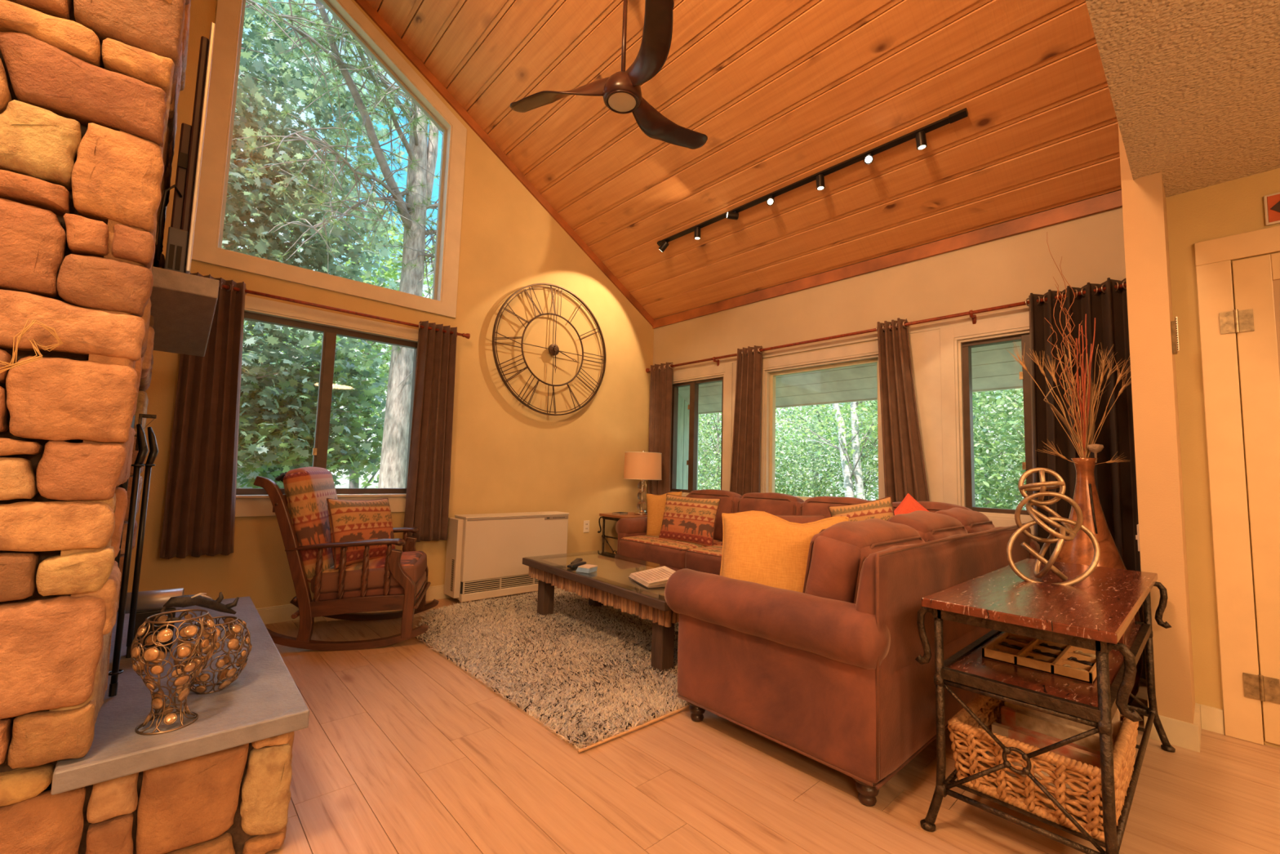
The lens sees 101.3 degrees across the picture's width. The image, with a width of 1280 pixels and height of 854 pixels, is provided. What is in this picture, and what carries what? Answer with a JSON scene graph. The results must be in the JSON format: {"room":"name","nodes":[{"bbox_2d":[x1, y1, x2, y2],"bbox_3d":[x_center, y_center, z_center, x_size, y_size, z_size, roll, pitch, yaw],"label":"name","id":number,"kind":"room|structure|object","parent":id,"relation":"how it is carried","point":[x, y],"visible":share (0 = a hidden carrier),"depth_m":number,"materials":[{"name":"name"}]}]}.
{"room":"living room","nodes":[
{"label":"living room","id":0,"kind":"room"},
{"bbox_2d":[127,0,698,608],"bbox_3d":[-2.343,-0.852,3.952,8.327,6.429,0.150,6,-6,-42],"label":"wall","id":1,"kind":"structure","parent":0,"point":[508,455],"depth_m":4.85,"materials":[{"name":"paint"}]},
{"bbox_2d":[235,295,418,516],"bbox_3d":[-2.336,-0.108,3.850,1.605,1.480,0.145,6,-6,-42],"label":"window","id":2,"kind":"structure","parent":1,"relation":"in","point":[250,502],"depth_m":3.88,"materials":[{"name":"wood"}]},
{"bbox_2d":[191,0,466,318],"bbox_3d":[-2.233,-2.377,4.099,1.740,2.758,0.132,6,-6,-42],"label":"window","id":3,"kind":"structure","parent":1,"relation":"in","point":[229,18],"depth_m":3.97,"materials":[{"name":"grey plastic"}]},
{"bbox_2d":[222,284,470,338],"bbox_3d":[-2.218,-0.835,3.875,1.974,0.092,0.109,6,-6,-42],"label":"curtain rod","id":4,"kind":"object","parent":1,"relation":"attached to","point":[467,335],"visible":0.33,"depth_m":3.84,"materials":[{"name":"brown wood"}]},
{"bbox_2d":[159,271,247,559],"bbox_3d":[-2.728,-0.076,3.326,0.370,1.768,0.110,6,-6,-42],"label":"curtain","id":5,"kind":"object","parent":4,"relation":"hanging from","point":[199,517],"visible":0.75,"depth_m":3.31,"materials":[{"name":"brown fabric"}]},
{"bbox_2d":[402,320,457,542],"bbox_3d":[-1.687,0.033,4.272,0.358,1.768,0.105,6,-6,-42],"label":"curtain","id":6,"kind":"object","parent":4,"relation":"hanging from","point":[428,476],"visible":0.98,"depth_m":4.25,"materials":[{"name":"brown fabric"}]},
{"bbox_2d":[256,584,451,624],"bbox_3d":[-1.464,1.387,4.516,4.225,0.112,0.014,6,-6,-42],"label":"baseboard","id":7,"kind":"structure","parent":1,"relation":"attached to","point":[282,613],"depth_m":3.62,"materials":[{"name":"paint"}]},
{"bbox_2d":[354,0,654,326],"bbox_3d":[-1.404,-2.632,4.801,4.375,2.615,0.022,6,-6,-42],"label":"trim","id":8,"kind":"structure","parent":1,"relation":"attached to","point":[364,5],"depth_m":4.82,"materials":[{"name":"brown wood"}]},
{"bbox_2d":[492,283,605,415],"bbox_3d":[-0.850,-0.757,5.149,1.292,1.292,0.097,6,-6,-42],"label":"wall clock","id":9,"kind":"object","parent":1,"relation":"attached to","point":[553,349],"visible":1,"depth_m":5.11,"materials":[{"name":"brown metal"}]},
{"bbox_2d":[366,0,1121,319],"bbox_3d":[-1.155,-2.931,2.223,7.518,2.594,4.180,6,-6,-42],"label":"ceiling","id":10,"kind":"structure","parent":0,"point":[783,93],"depth_m":3.67,"materials":[{"name":"brown wood"}]},
{"bbox_2d":[510,0,707,149],"bbox_3d":[0.024,-2.375,3.258,1.171,0.908,1.275,6,-6,-42],"label":"ceiling fan","id":11,"kind":"object","parent":10,"relation":"hanging from","point":[621,92],"visible":1,"depth_m":3.11,"materials":[{"name":"brown wood"}]},
{"bbox_2d":[657,107,968,246],"bbox_3d":[1.066,-1.825,4.101,0.050,0.045,2.630,6,-6,-42],"label":"track rail","id":12,"kind":"object","parent":10,"relation":"attached to","point":[962,113],"visible":0.88,"depth_m":3.73,"materials":[{"name":"black metal"}]},
{"bbox_2d":[915,130,927,150],"bbox_3d":[1.779,-1.813,3.317,0.066,0.102,0.061,6,-6,-42],"label":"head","id":13,"kind":"object","parent":12,"relation":"attached to","point":[921,140],"visible":1,"depth_m":3.30},
{"bbox_2d":[264,587,1279,853],"bbox_3d":[-0.072,1.194,0.612,7.700,0.080,7.900,6,-6,-42],"label":"floor","id":14,"kind":"structure","parent":0,"point":[401,750],"depth_m":1.84,"materials":[{"name":"brown wood"}]},
{"bbox_2d":[0,0,191,791],"bbox_3d":[-2.225,-1.931,1.660,1.265,6.200,1.783,6,-6,-42],"label":"stone fireplace","id":15,"kind":"object","parent":14,"relation":"on","point":[90,90],"visible":0.88,"depth_m":1.22,"materials":[{"name":"brown stone"}]},
{"bbox_2d":[0,319,63,373],"bbox_3d":[-1.336,-0.171,1.137,0.113,0.129,0.017,6,-6,-42],"label":"loop","id":16,"kind":"object","parent":15,"relation":"attached to","point":[19,338],"visible":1,"depth_m":1.14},
{"bbox_2d":[150,266,219,356],"bbox_3d":[-1.907,-0.434,2.168,0.236,0.063,1.330,6,-6,-42],"label":"mantel shelf","id":17,"kind":"object","parent":15,"relation":"attached to","point":[183,308],"visible":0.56,"depth_m":1.88,"materials":[{"name":"wood"}]},
{"bbox_2d":[156,22,215,274],"bbox_3d":[-1.915,-0.931,2.186,0.089,0.905,1.174,6,-6,-42],"label":"television","id":18,"kind":"object","parent":15,"relation":"attached to","point":[179,251],"visible":0.69,"depth_m":1.77,"materials":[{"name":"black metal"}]},
{"bbox_2d":[0,595,309,853],"bbox_3d":[-1.804,1.005,1.792,0.905,0.402,1.638,6,-6,-42],"label":"raised hearth","id":19,"kind":"object","parent":14,"relation":"on","point":[218,783],"visible":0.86,"depth_m":1.36,"materials":[{"name":"stone"}]},
{"bbox_2d":[108,413,158,696],"bbox_3d":[-1.582,0.375,1.641,0.045,0.830,0.224,5,-6,-35],"label":"fireplace tools","id":20,"kind":"object","parent":19,"relation":"on","point":[141,446],"visible":0.96,"depth_m":1.60,"materials":[{"name":"metal"}]},
{"bbox_2d":[124,587,183,657],"bbox_3d":[-1.764,0.703,1.899,0.152,0.219,0.072,5,-6,-37],"label":"metal canister","id":21,"kind":"object","parent":19,"relation":"on","point":[149,602],"visible":0.58,"depth_m":1.88,"materials":[{"name":"metal"}]},
{"bbox_2d":[130,608,217,734],"bbox_3d":[-1.245,0.645,1.399,0.173,0.281,0.174,-2,-6,39],"label":"decorative vase","id":22,"kind":"object","parent":19,"relation":"on","point":[153,655],"visible":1,"depth_m":1.37,"materials":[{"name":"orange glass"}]},
{"bbox_2d":[173,615,252,693],"bbox_3d":[-1.309,0.699,1.611,0.187,0.206,0.186,6,-6,-42],"label":"bowl","id":23,"kind":"object","parent":19,"relation":"on","point":[229,620],"visible":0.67,"depth_m":1.59,"materials":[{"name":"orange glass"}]},
{"bbox_2d":[159,591,239,621],"bbox_3d":[-1.292,0.530,1.548,0.051,0.094,0.209,1,-5,12],"label":"branch","id":24,"kind":"object","parent":23,"relation":"on","point":[200,599],"visible":0.97,"depth_m":1.53,"materials":[{"name":"brown wood"}]},
{"bbox_2d":[253,466,439,650],"bbox_3d":[-1.856,0.806,3.445,0.994,1.068,0.730,3,-5,-15],"label":"rocking chair","id":25,"kind":"object","parent":14,"relation":"on","point":[398,580],"visible":0.87,"depth_m":3.15,"materials":[{"name":"brown wood"}]},
{"bbox_2d":[283,466,337,582],"bbox_3d":[-2.083,0.614,3.396,0.298,0.706,0.570,3,-5,-15],"label":"cushion","id":26,"kind":"object","parent":25,"relation":"on","point":[307,489],"depth_m":3.16,"materials":[{"name":"fabric"}]},
{"bbox_2d":[326,497,395,569],"bbox_3d":[-1.812,0.680,3.435,0.216,0.441,0.516,0,-5,20],"label":"throw pillow","id":27,"kind":"object","parent":25,"relation":"on","point":[349,520],"visible":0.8,"depth_m":3.32,"materials":[{"name":"fabric"}]},
{"bbox_2d":[311,551,426,593],"bbox_3d":[-1.755,0.950,3.462,0.616,0.192,0.586,3,-5,-15],"label":"seat cushion","id":28,"kind":"object","parent":25,"relation":"on","point":[414,563],"depth_m":3.21,"materials":[{"name":"fabric"}]},
{"bbox_2d":[444,511,568,602],"bbox_3d":[-1.151,1.102,4.618,1.048,0.674,0.286,6,-6,-42],"label":"wall heater","id":29,"kind":"object","parent":14,"relation":"on","point":[486,552],"visible":0.92,"depth_m":4.40,"materials":[{"name":"white metal"}]},
{"bbox_2d":[413,587,689,752],"bbox_3d":[-0.335,1.371,3.521,1.966,0.040,2.414,6,-6,-42],"label":"shag rug","id":30,"kind":"object","parent":14,"relation":"on","point":[583,672],"visible":0.64,"depth_m":2.94,"materials":[{"name":"carpet"}]},
{"bbox_2d":[522,550,679,671],"bbox_3d":[-0.108,1.177,3.555,0.720,0.416,1.600,6,-6,-39],"label":"coffee table","id":31,"kind":"object","parent":30,"relation":"on","point":[611,584],"visible":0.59,"depth_m":3.33,"materials":[{"name":"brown wood"}]},
{"bbox_2d":[575,564,597,573],"bbox_3d":[-0.352,0.936,3.469,0.100,0.034,0.108,-1,-5,27],"label":"card stack","id":32,"kind":"object","parent":31,"relation":"on","point":[586,568],"visible":1,"depth_m":3.44,"materials":[{"name":"paper"}]},
{"bbox_2d":[628,565,675,587],"bbox_3d":[0.101,0.912,3.206,0.253,0.062,0.300,4,-5,-22],"label":"book","id":33,"kind":"object","parent":31,"relation":"on","point":[658,576],"visible":0.82,"depth_m":3.18,"materials":[{"name":"paper"}]},
{"bbox_2d":[597,511,647,554],"bbox_3d":[-0.028,1.233,5.446,0.734,0.655,0.489,6,-6,-42],"label":"end table","id":34,"kind":"object","parent":14,"relation":"on","point":[609,516],"visible":0.22,"depth_m":5.33,"materials":[{"name":"metal"}]},
{"bbox_2d":[623,449,662,515],"bbox_3d":[0.026,0.572,5.466,0.399,0.666,0.399,6,-6,-42],"label":"table lamp","id":35,"kind":"object","parent":34,"relation":"on","point":[642,466],"visible":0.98,"depth_m":5.33,"materials":[{"name":"fabric"}]},
{"bbox_2d":[615,488,1040,805],"bbox_3d":[0.604,0.946,3.590,2.400,0.952,3.070,6,-6,-42],"label":"sectional sofa","id":36,"kind":"object","parent":14,"relation":"on","point":[828,673],"visible":0.7,"depth_m":2.00,"materials":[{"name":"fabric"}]},
{"bbox_2d":[618,539,686,568],"bbox_3d":[0.352,1.121,4.694,0.824,0.194,0.846,6,-7,-42],"label":"seat cushion","id":37,"kind":"object","parent":36,"relation":"on","point":[665,553],"depth_m":4.36,"materials":[{"name":"leather"}]},
{"bbox_2d":[646,491,681,535],"bbox_3d":[0.222,0.818,4.871,0.431,0.449,0.180,-1,-6,30],"label":"throw pillow","id":38,"kind":"object","parent":36,"relation":"on","point":[655,503],"visible":0.59,"depth_m":4.85,"materials":[{"name":"yellow fabric"}]},
{"bbox_2d":[658,493,720,546],"bbox_3d":[0.420,0.805,4.538,0.577,0.427,0.202,-2,-6,37],"label":"throw pillow","id":39,"kind":"object","parent":36,"relation":"on","point":[686,519],"visible":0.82,"depth_m":4.45,"materials":[{"name":"fabric"}]},
{"bbox_2d":[684,551,721,575],"bbox_3d":[0.890,1.087,4.109,0.825,0.194,0.819,6,-7,-42],"label":"seat cushion","id":40,"kind":"object","parent":36,"relation":"on","point":[703,562],"depth_m":3.96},
{"bbox_2d":[686,488,742,541],"bbox_3d":[0.684,0.845,4.871,0.304,0.528,0.680,6,-7,-42],"label":"cushion","id":41,"kind":"object","parent":36,"relation":"on","point":[730,501],"depth_m":4.67,"materials":[{"name":"fabric"}]},
{"bbox_2d":[736,492,804,515],"bbox_3d":[1.098,0.819,4.420,0.302,0.531,0.670,6,-7,-42],"label":"cushion","id":42,"kind":"object","parent":36,"relation":"on","point":[772,503],"depth_m":4.33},
{"bbox_2d":[735,511,825,524],"bbox_3d":[0.831,0.683,3.061,0.529,0.348,0.192,1,-5,3],"label":"throw pillow","id":43,"kind":"object","parent":36,"relation":"on","point":[802,519],"visible":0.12,"depth_m":3.08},
{"bbox_2d":[720,510,848,592],"bbox_3d":[0.614,0.606,2.295,0.570,0.458,0.215,0,-5,16],"label":"throw pillow","id":44,"kind":"object","parent":36,"relation":"on","point":[760,547],"visible":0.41,"depth_m":2.25,"materials":[{"name":"yellow fabric"}]},
{"bbox_2d":[799,496,871,518],"bbox_3d":[1.518,0.793,3.962,0.304,0.531,0.688,6,-7,-42],"label":"cushion","id":45,"kind":"object","parent":36,"relation":"on","point":[816,505],"depth_m":4.00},
{"bbox_2d":[827,495,894,521],"bbox_3d":[1.359,0.644,3.140,0.448,0.468,0.187,-1,-5,24],"label":"throw pillow","id":46,"kind":"object","parent":36,"relation":"on","point":[881,508],"visible":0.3,"depth_m":3.13,"materials":[{"name":"fabric"}]},
{"bbox_2d":[804,518,924,603],"bbox_3d":[0.959,0.651,2.231,0.729,0.512,0.330,6,-7,-42],"label":"cushion","id":47,"kind":"object","parent":36,"relation":"on","point":[837,554],"depth_m":2.01,"materials":[{"name":"leather"}]},
{"bbox_2d":[893,493,928,515],"bbox_3d":[1.782,0.689,3.418,0.508,0.507,0.168,-1,-6,31],"label":"throw pillow","id":48,"kind":"object","parent":36,"relation":"on","point":[908,504],"visible":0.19,"depth_m":3.44,"materials":[{"name":"red fabric"}]},
{"bbox_2d":[888,510,967,542],"bbox_3d":[1.428,0.685,2.672,0.680,0.512,0.330,6,-7,-42],"label":"cushion","id":49,"kind":"object","parent":36,"relation":"on","point":[931,526],"depth_m":2.53,"materials":[{"name":"leather"}]},
{"bbox_2d":[892,501,972,512],"bbox_3d":[1.929,0.766,3.513,0.305,0.532,0.649,6,-7,-42],"label":"cushion","id":50,"kind":"object","parent":36,"relation":"on","point":[931,506],"depth_m":3.45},
{"bbox_2d":[935,506,995,533],"bbox_3d":[1.849,0.730,3.068,0.597,0.513,0.333,6,-7,-42],"label":"cushion","id":51,"kind":"object","parent":36,"relation":"on","point":[973,522],"depth_m":2.96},
{"bbox_2d":[915,558,1175,853],"bbox_3d":[1.571,0.952,1.958,1.408,0.720,0.544,6,-6,-42],"label":"console table","id":52,"kind":"object","parent":14,"relation":"on","point":[1095,612],"visible":0.82,"depth_m":1.61,"materials":[{"name":"stone"}]},
{"bbox_2d":[982,631,1096,684],"bbox_3d":[1.391,0.779,1.802,0.330,0.032,0.290,6,-6,-42],"label":"tray","id":53,"kind":"object","parent":52,"relation":"on","point":[1055,667],"visible":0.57,"depth_m":1.76,"materials":[{"name":"brown wood"}]},
{"bbox_2d":[947,693,1138,842],"bbox_3d":[1.334,1.052,1.724,0.590,0.203,0.411,6,-6,-42],"label":"woven basket","id":54,"kind":"object","parent":52,"relation":"on","point":[970,740],"visible":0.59,"depth_m":1.55,"materials":[{"name":"wicker"}]},
{"bbox_2d":[977,742,1094,823],"bbox_3d":[1.226,1.092,1.625,0.201,0.056,0.270,6,-6,-42],"label":"game box","id":55,"kind":"object","parent":54,"relation":"in","point":[1051,806],"visible":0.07,"depth_m":1.57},
{"bbox_2d":[991,721,1100,768],"bbox_3d":[1.355,1.088,1.745,0.031,0.091,0.310,6,-6,-42],"label":"game box","id":56,"kind":"object","parent":54,"relation":"in","point":[1073,753],"visible":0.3,"depth_m":1.74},
{"bbox_2d":[1000,706,1113,755],"bbox_3d":[1.431,1.081,1.811,0.031,0.121,0.305,6,-6,-42],"label":"game box","id":57,"kind":"object","parent":54,"relation":"in","point":[1031,723],"visible":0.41,"depth_m":1.82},
{"bbox_2d":[1015,710,1099,751],"bbox_3d":[1.439,1.043,1.804,0.027,0.046,0.240,6,-7,-42],"label":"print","id":58,"kind":"object","parent":57,"relation":"attached to","point":[1031,723],"depth_m":1.81},
{"bbox_2d":[1004,701,1120,742],"bbox_3d":[1.498,1.050,1.875,0.031,0.196,0.325,6,-6,-42],"label":"game box","id":59,"kind":"object","parent":54,"relation":"in","point":[1116,719],"visible":0.08,"depth_m":1.85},
{"bbox_2d":[947,623,1142,706],"bbox_3d":[1.574,0.822,1.969,1.290,0.016,0.373,6,-7,-42],"label":"shelf","id":60,"kind":"object","parent":52,"relation":"attached to","point":[970,660],"depth_m":1.65,"materials":[{"name":"brown stone"}]},
{"bbox_2d":[1006,467,1100,585],"bbox_3d":[1.587,0.386,2.026,0.235,0.458,0.202,3,-5,-19],"label":"knot sculpture","id":61,"kind":"object","parent":52,"relation":"on","point":[1042,486],"visible":0.98,"depth_m":2.03,"materials":[{"name":"gold metal"}]},
{"bbox_2d":[1118,616,1135,645],"bbox_3d":[1.800,0.807,2.176,0.400,0.062,0.340,6,-6,-42],"label":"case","id":62,"kind":"object","parent":52,"relation":"on","point":[1126,637],"visible":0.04,"depth_m":2.02,"materials":[{"name":"brown wood"}]},
{"bbox_2d":[1054,457,1142,704],"bbox_3d":[2.328,0.779,2.716,0.380,1.234,0.380,6,-6,-42],"label":"floor vase","id":63,"kind":"object","parent":14,"relation":"on","point":[1080,550],"visible":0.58,"depth_m":2.68,"materials":[{"name":"brown metal"}]},
{"bbox_2d":[1044,231,1088,457],"bbox_3d":[2.275,-0.413,2.808,0.225,1.262,0.065,2,-5,-8],"label":"willow","id":64,"kind":"object","parent":63,"relation":"in","point":[1076,361],"visible":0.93,"depth_m":2.80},
{"bbox_2d":[1043,367,1094,457],"bbox_3d":[2.273,-0.088,2.782,0.283,0.531,0.028,2,-5,-7],"label":"dry leaf","id":65,"kind":"object","parent":63,"relation":"in","point":[1061,417],"visible":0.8,"depth_m":2.78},
{"bbox_2d":[1010,342,1131,464],"bbox_3d":[2.334,-0.129,2.795,0.702,0.700,0.198,2,-5,-8],"label":"wheat","id":66,"kind":"object","parent":63,"relation":"in","point":[1052,374],"visible":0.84,"depth_m":2.79,"materials":[{"name":"plant"}]},
{"bbox_2d":[1044,341,1106,457],"bbox_3d":[2.332,-0.120,2.792,0.315,0.678,0.117,2,-5,-6],"label":"stalks","id":67,"kind":"object","parent":63,"relation":"in","point":[1060,362],"visible":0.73,"depth_m":2.77},
{"bbox_2d":[1075,313,1095,457],"bbox_3d":[2.369,-0.192,2.776,0.095,0.821,0.071,5,-6,-35],"label":"sticks","id":68,"kind":"object","parent":63,"relation":"in","point":[1083,375],"visible":0.9,"depth_m":2.79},
{"bbox_2d":[653,189,1145,657],"bbox_3d":[1.577,0.054,4.590,0.150,2.950,4.430,6,-6,-42],"label":"wall","id":69,"kind":"structure","parent":0,"point":[1003,271],"depth_m":3.98,"materials":[{"name":"paint"}]},
{"bbox_2d":[670,362,733,496],"bbox_3d":[0.605,0.109,5.597,0.122,1.455,1.010,6,-6,-42],"label":"window","id":70,"kind":"structure","parent":69,"relation":"in","point":[692,378],"depth_m":5.59,"materials":[{"name":"wood"}]},
{"bbox_2d":[760,341,884,502],"bbox_3d":[1.564,0.058,4.551,0.122,1.435,1.290,6,-6,-42],"label":"window","id":71,"kind":"structure","parent":69,"relation":"in","point":[865,353],"depth_m":4.75,"materials":[{"name":"beige wood"}]},
{"bbox_2d":[678,341,1022,414],"bbox_3d":[2.051,-0.596,4.771,0.740,0.617,6.200,6,-6,-42],"label":"eave","id":72,"kind":"object","parent":69,"relation":"attached to","point":[993,367],"visible":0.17,"depth_m":5.01},
{"bbox_2d":[672,306,1029,502],"bbox_3d":[1.564,0.018,4.485,0.016,1.505,3.950,6,-6,-42],"label":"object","id":73,"kind":"structure","parent":69,"relation":"attached to","point":[924,340],"depth_m":3.88,"materials":[{"name":"paint"}]},
{"bbox_2d":[645,283,1126,373],"bbox_3d":[1.494,-0.720,4.572,0.108,0.094,4.125,6,-6,-42],"label":"curtain rod","id":74,"kind":"object","parent":69,"relation":"attached to","point":[971,313],"visible":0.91,"depth_m":3.91,"materials":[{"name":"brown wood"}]},
{"bbox_2d":[648,362,674,495],"bbox_3d":[0.220,0.195,5.814,0.105,1.811,0.348,6,-6,-42],"label":"curtain","id":75,"kind":"object","parent":74,"relation":"hanging from","point":[661,379],"visible":0.7,"depth_m":5.80,"materials":[{"name":"brown fabric"}]},
{"bbox_2d":[729,345,764,495],"bbox_3d":[0.992,0.171,4.970,0.111,1.861,0.382,6,-6,-42],"label":"curtain","id":76,"kind":"object","parent":74,"relation":"hanging from","point":[746,442],"visible":0.8,"depth_m":4.96,"materials":[{"name":"brown fabric"}]},
{"bbox_2d":[875,318,929,502],"bbox_3d":[1.978,0.108,3.897,0.112,1.862,0.410,6,-6,-42],"label":"curtain","id":77,"kind":"object","parent":74,"relation":"hanging from","point":[904,473],"visible":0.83,"depth_m":3.94,"materials":[{"name":"brown fabric"}]},
{"bbox_2d":[1025,277,1146,679],"bbox_3d":[2.647,0.269,3.144,0.136,2.271,0.504,6,-6,-42],"label":"curtain","id":78,"kind":"object","parent":74,"relation":"hanging from","point":[1115,482],"visible":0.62,"depth_m":3.14,"materials":[{"name":"black fabric"}]},
{"bbox_2d":[652,190,1122,328],"bbox_3d":[1.553,-1.293,4.644,0.022,0.098,4.135,6,-6,-42],"label":"trim","id":79,"kind":"structure","parent":69,"relation":"attached to","point":[1111,201],"depth_m":3.97,"materials":[{"name":"brown wood"}]},
{"bbox_2d":[940,313,1138,534],"bbox_3d":[2.579,-0.016,3.446,0.122,1.455,1.045,6,-6,-42],"label":"window","id":80,"kind":"structure","parent":69,"relation":"in","point":[957,342],"depth_m":3.71,"materials":[{"name":"wood"}]},
{"bbox_2d":[1118,125,1195,723],"bbox_3d":[2.708,-0.276,2.738,1.025,3.360,0.137,6,-6,-42],"label":"wall partition","id":81,"kind":"structure","parent":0,"point":[1159,485],"depth_m":2.37,"materials":[{"name":"paint"}]},
{"bbox_2d":[1170,315,1179,354],"bbox_3d":[2.439,-0.418,2.391,0.039,0.170,0.023,6,-6,-42],"label":"thermometer","id":82,"kind":"object","parent":81,"relation":"attached to","point":[1174,324],"visible":1,"depth_m":2.38,"materials":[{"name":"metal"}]},
{"bbox_2d":[1143,702,1224,751],"bbox_3d":[2.421,1.316,2.333,0.377,0.105,0.165,4,-6,-30],"label":"baseboard","id":83,"kind":"structure","parent":81,"relation":"attached to","point":[1180,733],"depth_m":2.26,"materials":[{"name":"paint"}]},
{"bbox_2d":[1084,0,1279,197],"bbox_3d":[1.270,-1.528,-0.919,7.000,0.080,3.600,6,-6,-42],"label":"ceiling","id":84,"kind":"structure","parent":0,"point":[1193,86],"depth_m":1.88,"materials":[{"name":"paint"}]},
{"bbox_2d":[1165,168,1279,747],"bbox_3d":[3.829,0.044,1.274,0.120,2.540,3.505,6,-6,-42],"label":"wall","id":85,"kind":"structure","parent":0,"point":[1235,206],"depth_m":2.48,"materials":[{"name":"paint"}]},
{"bbox_2d":[1194,225,1279,745],"bbox_3d":[3.000,0.222,2.047,0.035,2.270,1.058,6,-6,-42],"label":"door","id":86,"kind":"structure","parent":85,"relation":"in","point":[1255,319],"depth_m":2.35,"materials":[{"name":"paint"}]},
{"bbox_2d":[1263,192,1279,226],"bbox_3d":[2.875,-0.983,2.333,0.018,0.140,0.125,6,-6,-42],"label":"sign","id":87,"kind":"object","parent":85,"relation":"attached to","point":[1271,202],"visible":1,"depth_m":2.36,"materials":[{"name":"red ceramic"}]},
{"label":"outside","id":88,"kind":"structure","parent":0,"visible":0},
{"bbox_2d":[334,483,377,488],"bbox_3d":[-4.671,3.415,15.894,75.000,0.200,90.000,6,-6,-42],"label":"ground","id":89,"kind":"structure","parent":88,"point":[347,485],"depth_m":48.42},
{"bbox_2d":[236,372,346,488],"bbox_3d":[-8.705,0.802,10.645,3.600,3.900,4.900,6,-6,-42],"label":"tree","id":90,"kind":"object","parent":89,"relation":"on","point":[255,473],"visible":0.02,"depth_m":9.27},
{"bbox_2d":[224,206,391,471],"bbox_3d":[-9.959,-1.774,14.017,5.772,9.552,9.537,-3,-6,42],"label":"tree","id":91,"kind":"object","parent":89,"relation":"on","point":[245,322],"visible":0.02,"depth_m":14.23,"materials":[{"name":"green plant"}]},
{"bbox_2d":[235,332,388,488],"bbox_3d":[-5.738,0.415,8.598,3.156,4.506,4.737,-3,-7,44],"label":"maple tree","id":92,"kind":"object","parent":89,"relation":"on","point":[339,455],"visible":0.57,"depth_m":8.37,"materials":[{"name":"green plant"}]},
{"bbox_2d":[221,0,436,475],"bbox_3d":[-5.904,-2.397,8.009,5.331,10.014,4.078,6,-6,-42],"label":"maple tree","id":93,"kind":"object","parent":89,"relation":"on","point":[251,113],"visible":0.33,"depth_m":7.82,"materials":[{"name":"green plant"}]},
{"bbox_2d":[231,0,442,488],"bbox_3d":[-3.529,-3.428,6.963,4.659,12.004,2.656,6,-6,-42],"label":"pine tree","id":94,"kind":"object","parent":89,"relation":"on","point":[422,152],"visible":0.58,"depth_m":7.27,"materials":[{"name":"green plant"}]},
{"bbox_2d":[244,181,436,488],"bbox_3d":[-6.170,-1.517,12.643,4.740,9.010,5.499,-2,-6,39],"label":"tree","id":95,"kind":"object","parent":89,"relation":"on","point":[393,273],"visible":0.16,"depth_m":12.23,"materials":[{"name":"green plant"}]},
{"bbox_2d":[697,407,788,489],"bbox_3d":[2.037,0.362,17.642,6.241,7.524,6.060,-2,-6,39],"label":"tree","id":96,"kind":"object","parent":89,"relation":"on","point":[702,415],"visible":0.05,"depth_m":17.18,"materials":[{"name":"green plant"}]},
{"bbox_2d":[697,411,791,489],"bbox_3d":[1.551,0.951,13.429,4.506,5.358,4.840,2,-5,-5],"label":"tree","id":97,"kind":"object","parent":89,"relation":"on","point":[717,425],"visible":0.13,"depth_m":13.14,"materials":[{"name":"green plant"}]},
{"bbox_2d":[697,408,872,497],"bbox_3d":[2.880,0.747,11.603,3.946,5.181,3.934,2,-5,-6],"label":"tree","id":98,"kind":"object","parent":89,"relation":"on","point":[784,490],"visible":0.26,"depth_m":11.06,"materials":[{"name":"green plant"}]},
{"bbox_2d":[706,402,877,500],"bbox_3d":[5.339,-0.186,15.518,6.205,7.479,6.852,4,-5,-27],"label":"tree","id":99,"kind":"object","parent":89,"relation":"on","point":[779,422],"visible":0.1,"depth_m":15.40,"materials":[{"name":"green plant"}]},
{"bbox_2d":[775,400,878,497],"bbox_3d":[3.053,-0.925,8.376,2.277,7.620,2.789,2,-5,-6],"label":"birch tree","id":100,"kind":"object","parent":89,"relation":"on","point":[847,474],"visible":0.3,"depth_m":8.25,"materials":[{"name":"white plant"}]},
{"bbox_2d":[793,400,877,499],"bbox_3d":[3.634,-0.653,7.941,2.228,7.038,2.460,6,-6,-42],"label":"birch tree","id":101,"kind":"object","parent":89,"relation":"on","point":[857,473],"visible":0.23,"depth_m":8.11,"materials":[{"name":"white plant"}]},
{"bbox_2d":[775,400,975,500],"bbox_3d":[4.845,0.500,11.773,4.480,5.451,4.437,-3,-7,45],"label":"tree","id":102,"kind":"object","parent":89,"relation":"on","point":[869,446],"visible":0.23,"depth_m":11.46,"materials":[{"name":"green plant"}]},
{"bbox_2d":[805,388,1026,509],"bbox_3d":[4.614,0.193,8.444,4.046,5.496,3.796,5,-6,-34],"label":"tree","id":103,"kind":"object","parent":89,"relation":"on","point":[862,417],"visible":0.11,"depth_m":8.32,"materials":[{"name":"green plant"}]},
{"bbox_2d":[813,388,1024,508],"bbox_3d":[7.993,0.006,13.447,6.350,7.644,6.872,5,-6,-38],"label":"tree","id":104,"kind":"object","parent":89,"relation":"on","point":[1021,388],"visible":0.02,"depth_m":13.05,"materials":[{"name":"green plant"}]},
{"bbox_2d":[972,388,1026,510],"bbox_3d":[5.494,0.196,6.717,3.655,5.250,3.539,5,-6,-38],"label":"tree","id":105,"kind":"object","parent":89,"relation":"on","point":[1016,426],"visible":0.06,"depth_m":6.90,"materials":[{"name":"green plant"}]},
{"bbox_2d":[972,389,1026,509],"bbox_3d":[7.027,0.208,10.190,4.749,6.120,4.460,-3,-7,43],"label":"tree","id":106,"kind":"object","parent":89,"relation":"on","point":[999,454],"visible":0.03,"depth_m":9.96,"materials":[{"name":"green plant"}]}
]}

